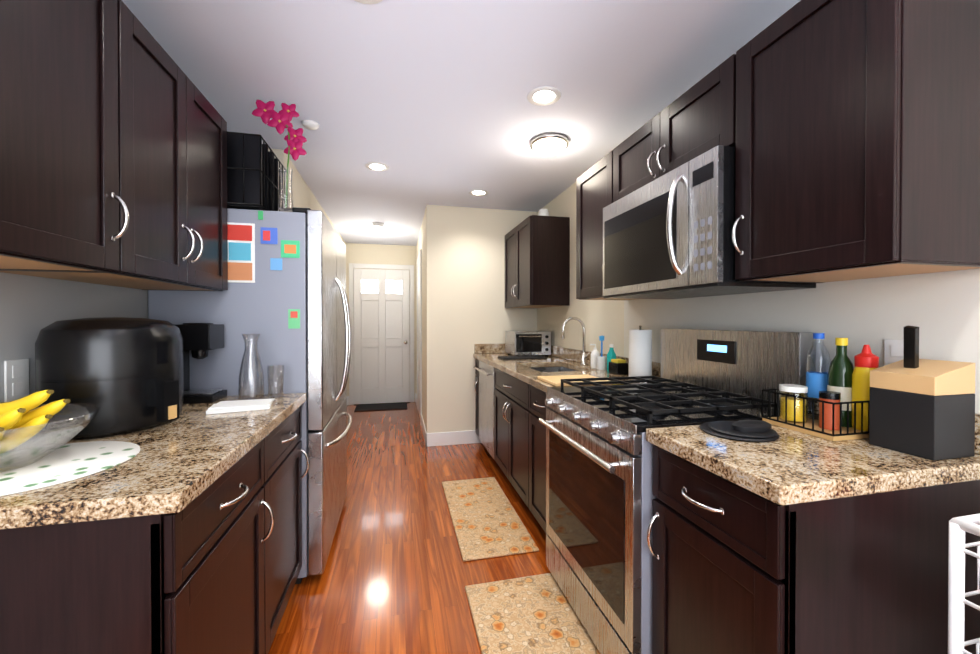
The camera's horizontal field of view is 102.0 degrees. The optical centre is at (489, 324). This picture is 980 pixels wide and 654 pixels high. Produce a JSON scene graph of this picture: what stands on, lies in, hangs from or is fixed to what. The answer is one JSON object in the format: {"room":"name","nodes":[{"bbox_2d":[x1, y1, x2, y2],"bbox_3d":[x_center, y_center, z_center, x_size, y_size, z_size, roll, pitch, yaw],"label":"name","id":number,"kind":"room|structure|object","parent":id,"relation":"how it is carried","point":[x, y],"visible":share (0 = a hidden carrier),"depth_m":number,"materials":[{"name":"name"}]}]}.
{"room":"kitchen","nodes":[
{"label":"kitchen","id":0,"kind":"room"},
{"bbox_2d":[0,272,147,409],"bbox_3d":[-1.238,0.048,0.410,0.100,2.410,4.700,0,0,-13],"label":"wall","id":1,"kind":"structure","parent":0,"point":[28,304],"depth_m":1.22,"materials":[{"name":"grey paint"}]},
{"bbox_2d":[4,359,28,401],"bbox_3d":[-1.351,0.160,1.134,0.008,0.115,0.070,0,0,-13],"label":"electrical outlet","id":2,"kind":"object","parent":1,"relation":"attached to","point":[16,379],"visible":0.92,"depth_m":1.13,"materials":[{"name":"white plastic"}]},
{"bbox_2d":[0,0,227,290],"bbox_3d":[-1.184,-0.520,1.195,0.360,0.757,1.125,0,0,-13],"label":"upper cabinet","id":3,"kind":"object","parent":1,"relation":"attached to","point":[113,147],"visible":1,"depth_m":1.04,"materials":[{"name":"brown wood"}]},
{"bbox_2d":[268,148,347,396],"bbox_3d":[-1.835,0.015,4.326,0.118,2.410,3.400,0,0,-13],"label":"wall","id":4,"kind":"structure","parent":0,"point":[303,197],"depth_m":3.10,"materials":[{"name":"grey paint"}]},
{"bbox_2d":[348,243,415,401],"bbox_3d":[-1.654,0.001,6.063,1.020,2.410,0.100,0,0,-13],"label":"wall","id":5,"kind":"structure","parent":0,"point":[357,253],"depth_m":6.03,"materials":[{"name":"grey paint"}]},
{"bbox_2d":[349,263,413,404],"bbox_3d":[-1.631,0.151,6.002,0.950,2.109,0.029,0,0,-13],"label":"door frame","id":6,"kind":"structure","parent":5,"relation":"attached to","point":[352,266],"depth_m":5.97,"materials":[{"name":"white wood"}]},
{"bbox_2d":[354,269,409,403],"bbox_3d":[-1.621,0.185,5.960,0.810,2.018,0.110,0,0,-13],"label":"hall door","id":7,"kind":"structure","parent":5,"relation":"in","point":[381,337],"depth_m":5.97,"materials":[{"name":"white wood"}]},
{"bbox_2d":[268,402,550,653],"bbox_3d":[-0.343,1.287,2.323,2.708,0.100,8.000,0,0,-13],"label":"floor","id":8,"kind":"structure","parent":0,"point":[398,575],"depth_m":2.08,"materials":[{"name":"brown wood"}]},
{"bbox_2d":[0,405,308,653],"bbox_3d":[-1.040,0.806,1.256,0.664,0.878,1.095,0,0,-13],"label":"base cabinet","id":9,"kind":"object","parent":8,"relation":"on","point":[215,567],"visible":0.71,"depth_m":0.80,"materials":[{"name":"brown wood"}]},
{"bbox_2d":[0,393,305,529],"bbox_3d":[-1.047,0.346,1.243,0.646,0.040,1.112,0,0,-13],"label":"countertop","id":10,"kind":"structure","parent":9,"relation":"on","point":[188,456],"depth_m":0.89,"materials":[{"name":"stone"}]},
{"bbox_2d":[0,441,139,495],"bbox_3d":[-1.053,0.326,0.907,0.380,0.003,0.380,0,0,-13],"label":"placemat","id":11,"kind":"object","parent":10,"relation":"on","point":[68,462],"visible":0.83,"depth_m":0.92,"materials":[{"name":"white fabric"}]},
{"bbox_2d":[0,390,100,472],"bbox_3d":[-1.114,0.233,0.882,0.336,0.184,0.375,0,0,-13],"label":"glass bowl","id":12,"kind":"object","parent":11,"relation":"on","point":[22,421],"visible":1,"depth_m":0.89,"materials":[{"name":"clear glass"}]},
{"bbox_2d":[35,317,183,439],"bbox_3d":[-1.177,0.151,1.282,0.381,0.347,0.372,0,0,-13],"label":"air fryer","id":13,"kind":"object","parent":10,"relation":"on","point":[125,374],"visible":0.94,"depth_m":1.15,"materials":[{"name":"black plastic"}]},
{"bbox_2d":[175,323,226,403],"bbox_3d":[-1.265,0.159,1.660,0.240,0.326,0.145,0,0,-13],"label":"coffee maker","id":14,"kind":"object","parent":10,"relation":"on","point":[200,340],"visible":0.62,"depth_m":1.62,"materials":[{"name":"black plastic"}]},
{"bbox_2d":[206,398,274,413],"bbox_3d":[-0.954,0.314,1.530,0.209,0.018,0.152,0,1,-24],"label":"napkins","id":15,"kind":"object","parent":10,"relation":"on","point":[238,406],"visible":1,"depth_m":1.49,"materials":[{"name":"white paper"}]},
{"bbox_2d":[238,334,264,399],"bbox_3d":[-1.006,0.181,1.672,0.096,0.280,0.096,0,0,-13],"label":"glass carafe","id":16,"kind":"object","parent":10,"relation":"on","point":[257,370],"visible":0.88,"depth_m":1.67,"materials":[{"name":"clear glass"}]},
{"bbox_2d":[267,364,283,397],"bbox_3d":[-0.939,0.251,1.739,0.068,0.140,0.068,0,0,-13],"label":"glass tumbler","id":17,"kind":"object","parent":10,"relation":"on","point":[276,377],"visible":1,"depth_m":1.73,"materials":[{"name":"clear glass"}]},
{"bbox_2d":[148,207,351,583],"bbox_3d":[-1.206,0.342,2.250,0.786,1.789,0.905,0,0,-13],"label":"fridge","id":18,"kind":"object","parent":8,"relation":"on","point":[284,296],"visible":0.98,"depth_m":1.86,"materials":[{"name":"silver metal"}]},
{"bbox_2d":[227,131,287,210],"bbox_3d":[-1.317,-0.725,2.007,0.426,0.354,0.466,0,0,-13],"label":"wire rack","id":19,"kind":"object","parent":18,"relation":"on","point":[253,182],"visible":0.27,"depth_m":1.89,"materials":[{"name":"black metal"}]},
{"bbox_2d":[252,100,306,211],"bbox_3d":[-1.044,-0.839,1.949,0.271,0.574,0.150,0,0,-13],"label":"orchid","id":20,"kind":"object","parent":18,"relation":"on","point":[280,122],"visible":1,"depth_m":1.98,"materials":[{"name":"pink plant"}]},
{"bbox_2d":[354,402,406,411],"bbox_3d":[-1.573,1.202,5.763,0.720,0.011,0.420,0,0,-13],"label":"door mat","id":21,"kind":"object","parent":8,"relation":"on","point":[375,407],"visible":1,"depth_m":5.75,"materials":[{"name":"grey rubber"}]},
{"bbox_2d":[473,359,478,436],"bbox_3d":[0.178,0.783,4.040,0.706,0.878,0.199,0,0,-13],"label":"base cabinet","id":22,"kind":"object","parent":8,"relation":"on","point":[476,398],"visible":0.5,"depth_m":3.99,"materials":[{"name":"brown wood"}]},
{"bbox_2d":[475,360,494,458],"bbox_3d":[0.263,0.786,3.647,0.716,0.877,0.599,0,0,-13],"label":"dishwasher","id":23,"kind":"object","parent":8,"relation":"on","point":[486,404],"visible":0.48,"depth_m":3.54,"materials":[{"name":"silver metal"}]},
{"bbox_2d":[442,477,538,560],"bbox_3d":[-0.052,1.227,2.611,0.420,0.013,1.030,0,0,-13],"label":"kitchen mat","id":24,"kind":"object","parent":8,"relation":"on","point":[486,521],"visible":0.98,"depth_m":2.45,"materials":[{"name":"beige fabric"}]},
{"bbox_2d":[465,573,599,653],"bbox_3d":[0.220,1.238,1.366,0.435,0.013,1.120,0,0,-13],"label":"kitchen mat","id":25,"kind":"object","parent":8,"relation":"on","point":[534,614],"visible":0.85,"depth_m":1.65,"materials":[{"name":"beige fabric"}]},
{"bbox_2d":[522,381,546,532],"bbox_3d":[0.601,0.797,2.312,0.668,0.878,0.484,0,0,-13],"label":"base cabinet","id":26,"kind":"object","parent":8,"relation":"on","point":[533,398],"depth_m":2.33,"materials":[{"name":"brown wood"}]},
{"bbox_2d":[473,343,660,392],"bbox_3d":[0.405,0.280,3.102,0.688,0.140,2.123,0,0,-13],"label":"countertop","id":27,"kind":"structure","parent":26,"relation":"on","point":[520,369],"depth_m":3.12,"materials":[{"name":"stone"}]},
{"bbox_2d":[498,356,546,359],"bbox_3d":[0.286,0.300,3.550,0.400,0.012,0.200,0,0,-13],"label":"drying mat","id":28,"kind":"object","parent":27,"relation":"on","point":[518,357],"visible":0.96,"depth_m":3.49,"materials":[{"name":"black"}]},
{"bbox_2d":[505,331,550,355],"bbox_3d":[0.368,0.186,3.848,0.355,0.235,0.377,0,0,-13],"label":"toaster oven","id":29,"kind":"object","parent":27,"relation":"on","point":[517,343],"visible":1,"depth_m":3.70,"materials":[{"name":"silver metal"}]},
{"bbox_2d":[531,367,574,371],"bbox_3d":[0.463,0.453,2.926,0.400,0.198,0.590,0,0,-13],"label":"sink","id":30,"kind":"object","parent":27,"relation":"in","point":[541,369],"depth_m":3.22,"materials":[{"name":"silver metal"}]},
{"bbox_2d":[537,374,608,385],"bbox_3d":[0.460,0.309,2.192,0.320,0.016,0.275,0,0,-13],"label":"cutting board","id":31,"kind":"object","parent":27,"relation":"on","point":[554,380],"visible":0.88,"depth_m":2.19,"materials":[{"name":"brown wood"}]},
{"bbox_2d":[562,317,589,365],"bbox_3d":[0.641,0.128,2.942,0.207,0.365,0.114,0,0,-13],"label":"faucet","id":32,"kind":"object","parent":27,"relation":"on","point":[584,357],"visible":1,"depth_m":2.98,"materials":[{"name":"silver metal"}]},
{"bbox_2d":[590,344,599,367],"bbox_3d":[0.748,0.227,2.831,0.072,0.170,0.064,0,0,-13],"label":"soap dispenser","id":33,"kind":"object","parent":27,"relation":"on","point":[595,353],"visible":0.77,"depth_m":2.81,"materials":[{"name":"white plastic"}]},
{"bbox_2d":[597,336,606,369],"bbox_3d":[0.770,0.195,2.732,0.068,0.235,0.071,0,0,-13],"label":"dish brush","id":34,"kind":"object","parent":27,"relation":"on","point":[601,362],"visible":0.98,"depth_m":2.71,"materials":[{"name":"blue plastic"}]},
{"bbox_2d":[607,344,615,371],"bbox_3d":[0.802,0.224,2.618,0.060,0.180,0.060,0,0,-13],"label":"dish soap bottle","id":35,"kind":"object","parent":27,"relation":"on","point":[611,354],"visible":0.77,"depth_m":2.60,"materials":[{"name":"teal plastic"}]},
{"bbox_2d":[609,359,627,374],"bbox_3d":[0.815,0.269,2.518,0.080,0.090,0.100,0,0,-13],"label":"sponge caddy","id":36,"kind":"object","parent":27,"relation":"on","point":[618,366],"visible":0.98,"depth_m":2.48,"materials":[{"name":"black plastic"}]},
{"bbox_2d":[627,325,651,379],"bbox_3d":[0.852,0.162,2.249,0.140,0.310,0.140,0,0,-13],"label":"paper towel","id":37,"kind":"object","parent":27,"relation":"on","point":[640,351],"visible":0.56,"depth_m":2.20,"materials":[{"name":"white paper"}]},
{"bbox_2d":[494,367,575,497],"bbox_3d":[0.465,0.792,2.894,0.668,0.878,0.952,0,0,-13],"label":"base cabinet","id":38,"kind":"object","parent":8,"relation":"on","point":[519,437],"depth_m":2.85,"materials":[{"name":"brown wood"}]},
{"bbox_2d":[539,328,815,653],"bbox_3d":[0.688,0.634,1.686,0.778,1.214,0.756,0,0,-13],"label":"range","id":39,"kind":"object","parent":8,"relation":"on","point":[600,496],"visible":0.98,"depth_m":1.50,"materials":[{"name":"silver metal"}]},
{"bbox_2d":[647,445,979,653],"bbox_3d":[0.862,0.807,1.109,0.706,0.878,0.435,0,0,-13],"label":"base cabinet","id":40,"kind":"object","parent":8,"relation":"on","point":[737,569],"visible":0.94,"depth_m":0.91,"materials":[{"name":"brown wood"}]},
{"bbox_2d":[646,398,979,505],"bbox_3d":[0.873,0.297,1.100,0.688,0.140,0.451,0,0,-13],"label":"countertop","id":41,"kind":"structure","parent":40,"relation":"on","point":[788,467],"depth_m":0.94,"materials":[{"name":"stone"}]},
{"bbox_2d":[699,420,778,441],"bbox_3d":[0.744,0.305,1.193,0.204,0.040,0.204,0,0,-13],"label":"trivet","id":42,"kind":"object","parent":41,"relation":"on","point":[752,430],"visible":1,"depth_m":1.14,"materials":[{"name":"black plastic"}]},
{"bbox_2d":[761,333,878,440],"bbox_3d":[1.032,0.178,1.233,0.214,0.294,0.224,0,0,-13],"label":"basket","id":43,"kind":"object","parent":41,"relation":"on","point":[840,389],"visible":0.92,"depth_m":1.20,"materials":[{"name":"black metal"}]},
{"bbox_2d":[869,325,974,460],"bbox_3d":[1.116,0.165,1.029,0.140,0.324,0.135,0,0,-13],"label":"knife block","id":44,"kind":"object","parent":41,"relation":"on","point":[922,408],"visible":1,"depth_m":0.98,"materials":[{"name":"black wood"}]},
{"bbox_2d":[947,513,979,653],"bbox_3d":[1.142,0.820,0.638,0.352,0.859,0.440,0,0,-13],"label":"wire cart","id":45,"kind":"object","parent":8,"relation":"on","point":[957,551],"visible":1,"depth_m":0.79,"materials":[{"name":"white metal"}]},
{"bbox_2d":[416,205,439,432],"bbox_3d":[-0.846,0.009,5.101,0.100,2.410,2.340,0,0,-13],"label":"wall","id":46,"kind":"structure","parent":0,"point":[428,241],"depth_m":3.97,"materials":[{"name":"grey paint"}]},
{"bbox_2d":[417,249,421,424],"bbox_3d":[-0.931,0.157,5.207,0.017,2.109,0.940,0,0,-13],"label":"door frame","id":47,"kind":"structure","parent":46,"relation":"attached to","point":[419,260],"depth_m":5.08,"materials":[{"name":"white wood"}]},
{"bbox_2d":[421,414,427,446],"bbox_3d":[-0.728,1.152,4.351,0.013,0.134,0.834,0,0,-13],"label":"baseboard","id":48,"kind":"structure","parent":46,"relation":"attached to","point":[425,435],"depth_m":4.12,"materials":[{"name":"white wood"}]},
{"bbox_2d":[122,0,800,245],"bbox_3d":[-0.343,-1.223,2.302,2.708,0.100,8.000,0,0,-13],"label":"ceiling","id":49,"kind":"structure","parent":0,"point":[427,102],"depth_m":1.89,"materials":[{"name":"white paint"}]},
{"bbox_2d":[301,120,318,129],"bbox_3d":[-1.052,-1.163,2.322,0.100,0.019,0.100,0,0,-13],"label":"detector","id":50,"kind":"object","parent":49,"relation":"attached to","point":[310,124],"visible":0.98,"depth_m":2.31,"materials":[{"name":"white plastic"}]},
{"bbox_2d":[354,0,382,3],"bbox_3d":[-0.437,-1.163,1.357,0.174,0.004,0.174,0,0,-13],"label":"recessed light","id":51,"kind":"object","parent":49,"relation":"in","point":[369,1],"visible":1,"depth_m":1.43,"materials":[{"name":"white plastic"}]},
{"bbox_2d":[365,162,388,170],"bbox_3d":[-0.843,-1.176,2.966,0.174,0.004,0.174,0,0,-13],"label":"recessed light","id":52,"kind":"object","parent":49,"relation":"in","point":[376,166],"visible":1,"depth_m":2.96,"materials":[{"name":"white plastic"}]},
{"bbox_2d":[373,222,383,226],"bbox_3d":[-1.325,-1.175,4.702,0.130,0.034,0.130,0,0,-13],"label":"smoke detector","id":53,"kind":"object","parent":49,"relation":"attached to","point":[377,224],"visible":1,"depth_m":4.66,"materials":[{"name":"white plastic"}]},
{"bbox_2d":[469,189,487,195],"bbox_3d":[-0.101,-1.181,3.571,0.174,0.004,0.174,0,0,-13],"label":"recessed light","id":54,"kind":"object","parent":49,"relation":"in","point":[478,192],"visible":1,"depth_m":3.56,"materials":[{"name":"white"}]},
{"bbox_2d":[527,86,560,105],"bbox_3d":[0.277,-1.168,2.037,0.174,0.004,0.174,0,0,-13],"label":"recessed light","id":55,"kind":"object","parent":49,"relation":"in","point":[544,96],"visible":1,"depth_m":2.03,"materials":[{"name":"white plastic"}]},
{"bbox_2d":[530,133,568,155],"bbox_3d":[0.383,-1.137,2.554,0.250,0.074,0.250,0,0,-13],"label":"dome light","id":56,"kind":"object","parent":49,"relation":"attached to","point":[548,144],"visible":1,"depth_m":2.49,"materials":[{"name":"white glass"}]},
{"bbox_2d":[440,206,535,431],"bbox_3d":[-0.035,0.017,4.141,1.020,2.410,0.100,0,0,-13],"label":"wall","id":57,"kind":"structure","parent":0,"point":[464,308],"depth_m":4.05,"materials":[{"name":"grey paint"}]},
{"bbox_2d":[426,430,481,446],"bbox_3d":[-0.344,1.155,4.020,0.577,0.134,0.013,0,0,-13],"label":"baseboard","id":58,"kind":"structure","parent":57,"relation":"attached to","point":[451,438],"depth_m":4.01,"materials":[{"name":"white wood"}]},
{"bbox_2d":[536,182,979,413],"bbox_3d":[1.181,0.039,1.518,0.100,2.410,5.760,0,0,-13],"label":"wall","id":59,"kind":"structure","parent":0,"point":[944,306],"depth_m":1.39,"materials":[{"name":"grey paint"}]},
{"bbox_2d":[505,215,569,307],"bbox_3d":[0.399,-0.542,3.763,0.396,0.757,0.817,0,0,-13],"label":"upper cabinet","id":60,"kind":"object","parent":59,"relation":"attached to","point":[537,261],"visible":1,"depth_m":3.39,"materials":[{"name":"brown wood"}]},
{"bbox_2d":[538,209,548,215],"bbox_3d":[0.483,-0.975,3.575,0.103,0.110,0.103,0,1,-25],"label":"jar","id":61,"kind":"object","parent":60,"relation":"on","point":[543,212],"visible":0.23,"depth_m":3.51,"materials":[{"name":"white ceramic"}]},
{"bbox_2d":[576,154,633,299],"bbox_3d":[0.759,-0.532,2.306,0.358,0.752,0.425,0,0,-13],"label":"upper cabinet","id":62,"kind":"object","parent":59,"relation":"attached to","point":[591,186],"depth_m":2.30,"materials":[{"name":"brown wood"}]},
{"bbox_2d":[608,59,727,204],"bbox_3d":[0.895,-0.754,1.722,0.358,0.298,0.760,0,0,-13],"label":"upper cabinet","id":63,"kind":"object","parent":59,"relation":"attached to","point":[695,123],"depth_m":1.60,"materials":[{"name":"brown wood"}]},
{"bbox_2d":[603,145,815,298],"bbox_3d":[0.837,-0.361,1.712,0.473,0.462,0.752,0,0,-13],"label":"microwave","id":64,"kind":"object","parent":63,"relation":"attached to","point":[668,235],"visible":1,"depth_m":1.47,"materials":[{"name":"silver metal"}]},
{"bbox_2d":[728,0,979,282],"bbox_3d":[1.031,-0.523,1.138,0.358,0.752,0.436,0,0,-13],"label":"upper cabinet","id":65,"kind":"object","parent":59,"relation":"attached to","point":[849,130],"depth_m":0.97,"materials":[{"name":"brown wood"}]},
{"bbox_2d":[884,339,903,365],"bbox_3d":[1.207,0.104,1.171,0.008,0.115,0.070,0,0,-13],"label":"electrical outlet","id":66,"kind":"object","parent":59,"relation":"attached to","point":[893,351],"visible":0.42,"depth_m":1.18,"materials":[{"name":"white plastic"}]}
]}

